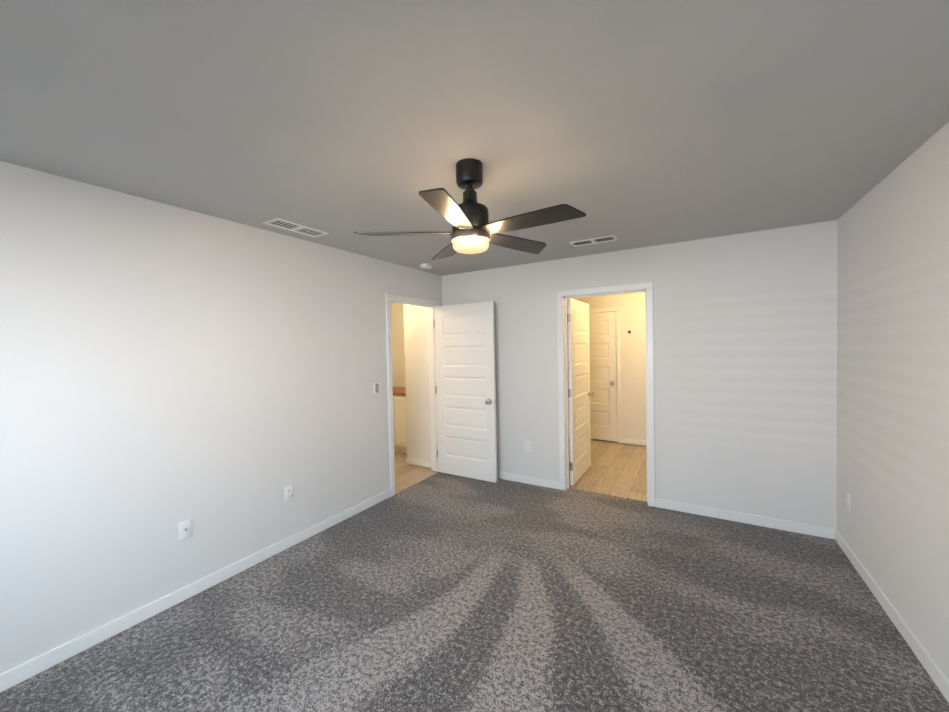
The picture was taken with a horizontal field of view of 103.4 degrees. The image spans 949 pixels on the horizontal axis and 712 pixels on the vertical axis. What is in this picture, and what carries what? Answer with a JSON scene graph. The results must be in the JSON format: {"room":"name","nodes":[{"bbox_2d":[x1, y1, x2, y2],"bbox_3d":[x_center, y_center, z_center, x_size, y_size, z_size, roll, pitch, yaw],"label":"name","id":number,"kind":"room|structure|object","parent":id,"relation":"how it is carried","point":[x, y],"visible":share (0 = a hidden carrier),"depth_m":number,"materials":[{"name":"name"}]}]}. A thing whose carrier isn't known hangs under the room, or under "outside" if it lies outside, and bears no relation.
{"room":"empty bedroom","nodes":[
{"label":"empty bedroom","id":0,"kind":"room"},
{"bbox_2d":[0,161,441,673],"bbox_3d":[-1.621,0.284,2.784,0.120,2.440,4.860,0,2,31],"label":"wall","id":1,"kind":"structure","parent":0,"point":[165,369],"depth_m":2.23,"materials":[{"name":"grey paint"}]},
{"bbox_2d":[178,518,191,540],"bbox_3d":[-1.802,1.083,2.338,0.017,0.115,0.070,0,2,31],"label":"outlet","id":2,"kind":"object","parent":1,"relation":"attached to","point":[185,528],"visible":1,"depth_m":2.34,"materials":[{"name":"white plastic"}]},
{"bbox_2d":[0,489,390,692],"bbox_3d":[-1.797,1.477,2.346,0.013,0.082,3.615,0,2,31],"label":"baseboard","id":3,"kind":"structure","parent":1,"relation":"attached to","point":[18,674],"depth_m":2.22,"materials":[{"name":"white paint"}]},
{"bbox_2d":[284,484,292,501],"bbox_3d":[-1.452,1.072,2.932,0.009,0.115,0.070,0,2,31],"label":"electrical outlet","id":4,"kind":"object","parent":1,"relation":"attached to","point":[288,491],"visible":1,"depth_m":2.93,"materials":[{"name":"white plastic"}]},
{"bbox_2d":[373,382,381,393],"bbox_3d":[-0.962,0.318,3.749,0.021,0.115,0.116,0,2,31],"label":"switch plate","id":5,"kind":"object","parent":1,"relation":"attached to","point":[377,387],"visible":1,"depth_m":3.73,"materials":[{"name":"white plastic"}]},
{"bbox_2d":[385,293,439,496],"bbox_3d":[-0.711,0.394,4.307,0.152,2.110,0.930,0,2,31],"label":"door frame","id":6,"kind":"structure","parent":1,"relation":"attached to","point":[388,296],"depth_m":4.46,"materials":[{"name":"white paint"}]},
{"bbox_2d":[435,301,496,482],"bbox_3d":[-0.113,0.408,4.393,0.812,2.030,0.168,0,2,31],"label":"door","id":7,"kind":"structure","parent":1,"relation":"in","point":[466,385],"depth_m":4.36,"materials":[{"name":"white paint"}]},
{"bbox_2d":[390,302,404,386],"bbox_3d":[-0.871,0.192,6.050,1.940,2.440,0.120,0,2,31],"label":"wall","id":8,"kind":"structure","parent":0,"point":[397,344],"depth_m":6.20,"materials":[{"name":"grey paint"}]},
{"bbox_2d":[394,452,437,493],"bbox_3d":[-1.445,1.485,4.958,2.059,0.050,2.660,0,2,31],"label":"floor","id":9,"kind":"structure","parent":0,"point":[407,475],"depth_m":4.64,"materials":[{"name":"wood"}]},
{"bbox_2d":[393,387,406,453],"bbox_3d":[-1.089,0.978,5.769,1.075,0.910,0.617,0,2,31],"label":"bathroom vanity","id":10,"kind":"object","parent":9,"relation":"on","point":[399,419],"visible":0.15,"depth_m":5.45,"materials":[{"name":"white wood"}]},
{"bbox_2d":[403,304,430,460],"bbox_3d":[-0.496,0.203,5.244,0.470,2.440,0.880,0,2,31],"label":"wall","id":11,"kind":"structure","parent":0,"point":[417,381],"depth_m":4.88,"materials":[{"name":"grey paint"}]},
{"bbox_2d":[407,457,430,467],"bbox_3d":[-0.731,1.395,4.906,0.400,0.082,0.013,0,2,31],"label":"baseboard","id":12,"kind":"structure","parent":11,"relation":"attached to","point":[418,462],"depth_m":4.89,"materials":[{"name":"white paint"}]},
{"bbox_2d":[0,472,948,711],"bbox_3d":[0.053,1.521,1.879,3.667,0.060,4.705,0,2,31],"label":"floor carpet","id":13,"kind":"object","parent":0,"point":[441,592],"visible":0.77,"depth_m":2.06,"materials":[{"name":"grey carpet"}]},
{"bbox_2d":[0,0,948,275],"bbox_3d":[-0.214,-1.026,3.232,6.030,0.100,7.150,0,2,31],"label":"ceiling","id":14,"kind":"structure","parent":0,"point":[630,124],"depth_m":1.42,"materials":[{"name":"white paint"}]},
{"bbox_2d":[263,218,328,236],"bbox_3d":[-1.304,-0.937,2.761,0.170,0.012,0.420,0,2,31],"label":"ceiling vent","id":15,"kind":"object","parent":14,"relation":"in","point":[292,226],"visible":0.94,"depth_m":2.74,"materials":[{"name":"white plastic"}]},
{"bbox_2d":[419,263,431,268],"bbox_3d":[-0.527,-0.967,4.044,0.134,0.044,0.134,0,2,31],"label":"smoke detector","id":16,"kind":"object","parent":14,"relation":"attached to","point":[425,266],"visible":1,"depth_m":4.00,"materials":[{"name":"white plastic"}]},
{"bbox_2d":[354,158,585,259],"bbox_3d":[0.021,-0.735,1.848,1.033,0.428,1.069,0,2,31],"label":"ceiling fan","id":17,"kind":"object","parent":14,"relation":"hanging from","point":[475,231],"visible":1,"depth_m":1.79,"materials":[{"name":"black metal"}]},
{"bbox_2d":[569,235,617,246],"bbox_3d":[1.033,-0.997,3.263,0.380,0.012,0.160,0,2,31],"label":"ceiling vent","id":18,"kind":"object","parent":14,"relation":"in","point":[594,240],"visible":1,"depth_m":3.25,"materials":[{"name":"white plastic"}]},
{"bbox_2d":[567,292,646,439],"bbox_3d":[2.551,0.130,5.706,3.770,2.440,0.140,0,2,31],"label":"wall","id":19,"kind":"structure","parent":0,"point":[633,370],"depth_m":5.72,"materials":[{"name":"grey paint"}]},
{"bbox_2d":[567,307,621,442],"bbox_3d":[1.901,0.301,6.009,0.840,2.110,0.016,0,2,31],"label":"door frame","id":20,"kind":"structure","parent":19,"relation":"attached to","point":[618,357],"depth_m":5.81,"materials":[{"name":"white paint"}]},
{"bbox_2d":[589,312,616,441],"bbox_3d":[1.920,0.328,6.043,0.722,2.030,0.168,0,2,31],"label":"closet door","id":21,"kind":"structure","parent":20,"relation":"attached to","point":[603,381],"depth_m":5.95,"materials":[{"name":"white paint"}]},
{"bbox_2d":[621,438,646,445],"bbox_3d":[3.162,1.307,5.295,2.047,0.082,0.013,0,2,31],"label":"baseboard","id":22,"kind":"structure","parent":19,"relation":"attached to","point":[634,441],"depth_m":5.72,"materials":[{"name":"white paint"}]},
{"bbox_2d":[569,439,646,501],"bbox_3d":[2.012,1.418,4.789,3.770,0.050,2.305,0,2,31],"label":"floor","id":23,"kind":"structure","parent":0,"point":[615,468],"depth_m":4.55,"materials":[{"name":"wood"}]},
{"bbox_2d":[442,220,836,528],"bbox_3d":[1.271,0.200,3.817,3.787,2.440,0.120,0,2,31],"label":"wall","id":24,"kind":"structure","parent":0,"point":[745,372],"depth_m":3.25,"materials":[{"name":"grey paint"}]},
{"bbox_2d":[525,441,530,451],"bbox_3d":[0.594,1.006,4.174,0.070,0.115,0.009,0,2,31],"label":"electrical outlet","id":25,"kind":"object","parent":24,"relation":"attached to","point":[528,446],"visible":1,"depth_m":4.17,"materials":[{"name":"white plastic"}]},
{"bbox_2d":[497,471,559,489],"bbox_3d":[0.278,1.387,4.374,1.472,0.082,0.013,0,2,31],"label":"baseboard","id":26,"kind":"structure","parent":24,"relation":"attached to","point":[530,480],"depth_m":4.17,"materials":[{"name":"white paint"}]},
{"bbox_2d":[567,298,593,485],"bbox_3d":[1.236,0.381,4.384,0.168,2.030,0.802,0,2,31],"label":"hall door","id":27,"kind":"structure","parent":24,"relation":"in","point":[579,393],"depth_m":4.28,"materials":[{"name":"white paint"}]},
{"bbox_2d":[557,282,654,506],"bbox_3d":[1.318,0.365,3.794,0.920,2.110,0.152,0,2,31],"label":"door frame","id":28,"kind":"structure","parent":24,"relation":"attached to","point":[648,286],"depth_m":3.73,"materials":[{"name":"white paint"}]},
{"bbox_2d":[655,498,834,538],"bbox_3d":[2.236,1.375,3.205,1.249,0.082,0.013,0,2,31],"label":"baseboard","id":29,"kind":"structure","parent":24,"relation":"attached to","point":[803,528],"depth_m":3.15,"materials":[{"name":"white paint"}]},
{"bbox_2d":[837,122,948,679],"bbox_3d":[1.600,0.265,0.791,0.120,2.440,4.740,0,2,31],"label":"wall","id":30,"kind":"structure","parent":0,"point":[893,358],"depth_m":1.96,"materials":[{"name":"grey paint"}]},
{"bbox_2d":[847,492,850,511],"bbox_3d":[2.632,1.026,2.637,0.009,0.115,0.070,0,2,31],"label":"electrical outlet","id":31,"kind":"object","parent":30,"relation":"attached to","point":[848,501],"visible":1,"depth_m":2.62,"materials":[{"name":"white plastic"}]},
{"bbox_2d":[835,529,948,702],"bbox_3d":[1.598,1.442,0.904,0.013,0.082,4.620,0,2,31],"label":"baseboard","id":32,"kind":"structure","parent":30,"relation":"attached to","point":[932,668],"depth_m":1.95,"materials":[{"name":"white paint"}]}
]}

